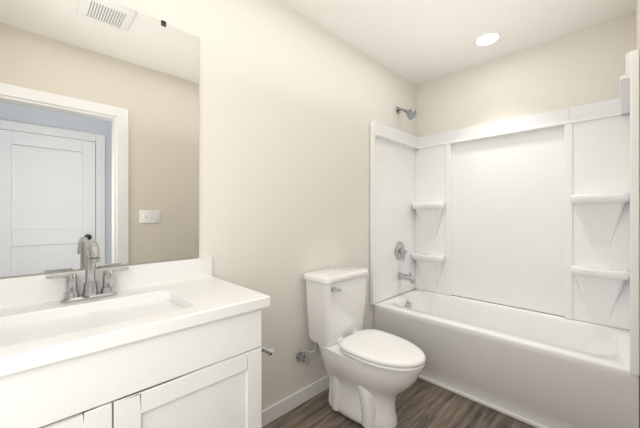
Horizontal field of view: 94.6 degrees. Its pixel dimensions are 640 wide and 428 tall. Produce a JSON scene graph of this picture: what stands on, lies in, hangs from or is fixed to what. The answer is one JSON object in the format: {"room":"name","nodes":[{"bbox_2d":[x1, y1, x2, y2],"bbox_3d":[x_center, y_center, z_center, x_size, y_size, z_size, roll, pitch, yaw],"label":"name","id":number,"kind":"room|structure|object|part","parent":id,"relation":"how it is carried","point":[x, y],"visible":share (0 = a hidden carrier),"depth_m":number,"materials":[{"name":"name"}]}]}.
{"room":"bathroom","nodes":[
{"label":"bathroom","id":0,"kind":"room"},
{"bbox_2d":[0,0,415,410],"bbox_3d":[-0.189,-0.038,1.972,3.440,2.581,0.110,0,0,-44],"label":"wall","id":1,"kind":"structure","parent":0,"point":[293,103],"depth_m":1.85,"materials":[{"name":"beige paint"}]},
{"bbox_2d":[0,0,198,276],"bbox_3d":[-0.932,-0.337,1.155,0.914,1.103,0.010,0,0,-44],"label":"mirror","id":2,"kind":"object","parent":1,"relation":"attached to","point":[99,122],"visible":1,"depth_m":1.18,"materials":[{"name":"clear glass"}]},
{"bbox_2d":[262,375,328,426],"bbox_3d":[-0.415,1.206,1.660,2.459,0.092,0.018,0,0,-44],"label":"baseboard","id":3,"kind":"structure","parent":1,"relation":"attached to","point":[273,412],"depth_m":1.88,"materials":[{"name":"white paint"}]},
{"bbox_2d":[396,107,416,119],"bbox_3d":[0.802,-0.942,2.735,0.098,0.154,0.181,0,0,-44],"label":"shower head","id":4,"kind":"object","parent":1,"relation":"attached to","point":[410,114],"visible":1,"depth_m":2.70},
{"bbox_2d":[262,378,535,427],"bbox_3d":[0.339,1.292,0.577,4.640,0.080,2.840,0,0,-44],"label":"floor","id":5,"kind":"structure","parent":0,"point":[420,403],"depth_m":1.84,"materials":[{"name":"wood"}]},
{"bbox_2d":[0,241,273,427],"bbox_3d":[-0.718,0.675,0.998,1.020,1.155,0.533,0,0,-44],"label":"bathroom vanity","id":6,"kind":"object","parent":5,"relation":"on","point":[172,344],"visible":1,"depth_m":0.95,"materials":[{"name":"white paint"}]},
{"bbox_2d":[45,241,128,303],"bbox_3d":[-0.835,0.207,1.081,0.247,0.219,0.153,0,0,-44],"label":"faucet","id":7,"kind":"object","parent":6,"relation":"on","point":[90,294],"depth_m":1.09,"materials":[{"name":"silver metal"}]},
{"bbox_2d":[296,265,425,427],"bbox_3d":[0.275,0.818,1.822,0.479,0.866,0.747,0,0,-44],"label":"toilet","id":8,"kind":"object","parent":5,"relation":"on","point":[373,374],"visible":1,"depth_m":1.79,"materials":[{"name":"white ceramic"}]},
{"bbox_3d":[0.116,0.627,2.010,0.414,0.395,0.222,0,0,-44],"label":"tank","id":9,"kind":"part","parent":8,"relation":"part of","materials":[{"name":"white ceramic"}]},
{"bbox_3d":[0.117,0.407,2.009,0.442,0.043,0.242,0,0,-44],"label":"tank lid","id":10,"kind":"part","parent":8,"relation":"part of","materials":[{"name":"white ceramic"}]},
{"bbox_3d":[0.103,0.466,1.827,0.076,0.036,0.022,0,0,-44],"label":"lever","id":11,"kind":"part","parent":8,"relation":"part of","materials":[{"name":"silver metal"}]},
{"bbox_3d":[0.377,0.815,1.743,0.372,0.020,0.485,0,0,-44],"label":"seat","id":12,"kind":"part","parent":8,"relation":"part of","materials":[{"name":"plastic"}]},
{"bbox_3d":[0.377,0.787,1.744,0.378,0.033,0.492,0,0,-44],"label":"lid","id":13,"kind":"part","parent":8,"relation":"part of","materials":[{"name":"plastic"}]},
{"bbox_2d":[370,49,639,427],"bbox_3d":[1.250,0.237,2.220,0.812,2.030,1.544,0,0,-44],"label":"bathtub","id":14,"kind":"object","parent":5,"relation":"on","point":[528,218],"visible":0.98,"depth_m":2.22,"materials":[{"name":"white plastic"}]},
{"bbox_2d":[411,252,444,291],"bbox_3d":[1.043,0.572,2.856,0.125,0.360,0.307,0,0,-44],"label":"shelf","id":15,"kind":"object","parent":14,"relation":"attached to","point":[427,268],"depth_m":2.87,"materials":[{"name":"white plastic"}]},
{"bbox_2d":[411,202,444,239],"bbox_3d":[1.043,0.072,2.856,0.125,0.360,0.307,0,0,-44],"label":"shelf","id":16,"kind":"object","parent":14,"relation":"attached to","point":[427,218],"depth_m":2.87,"materials":[{"name":"white plastic"}]},
{"bbox_2d":[570,265,630,321],"bbox_3d":[1.887,0.547,1.996,0.125,0.360,0.292,0,0,-44],"label":"shelf","id":17,"kind":"object","parent":14,"relation":"attached to","point":[598,293],"depth_m":2.01,"materials":[{"name":"white plastic"}]},
{"bbox_2d":[570,193,630,247],"bbox_3d":[1.887,0.047,1.996,0.125,0.360,0.292,0,0,-44],"label":"shelf","id":18,"kind":"object","parent":14,"relation":"attached to","point":[597,220],"depth_m":2.01,"materials":[{"name":"white plastic"}]},
{"bbox_2d":[280,0,635,85],"bbox_3d":[0.339,-1.369,0.577,4.640,0.080,2.840,0,0,-44],"label":"ceiling","id":19,"kind":"structure","parent":0,"point":[416,42],"depth_m":2.07,"materials":[{"name":"paint"}]},
{"bbox_2d":[473,31,501,46],"bbox_3d":[1.267,-1.324,2.236,0.196,0.010,0.196,0,0,-44],"label":"recessed light","id":20,"kind":"object","parent":19,"relation":"in","point":[487,38],"visible":1,"depth_m":2.23,"materials":[{"name":"white paint"}]},
{"bbox_2d":[416,13,634,315],"bbox_3d":[1.620,-0.038,2.506,0.110,2.581,1.660,0,0,-44],"label":"wall","id":21,"kind":"structure","parent":0,"point":[586,66],"depth_m":2.35,"materials":[{"name":"beige paint"}]},
{"bbox_2d":[635,0,639,427],"bbox_3d":[0.934,-0.038,0.748,3.330,2.581,0.110,0,0,-44],"label":"wall","id":22,"kind":"structure","parent":0,"point":[637,26],"depth_m":1.57,"materials":[{"name":"beige paint"}]}
]}

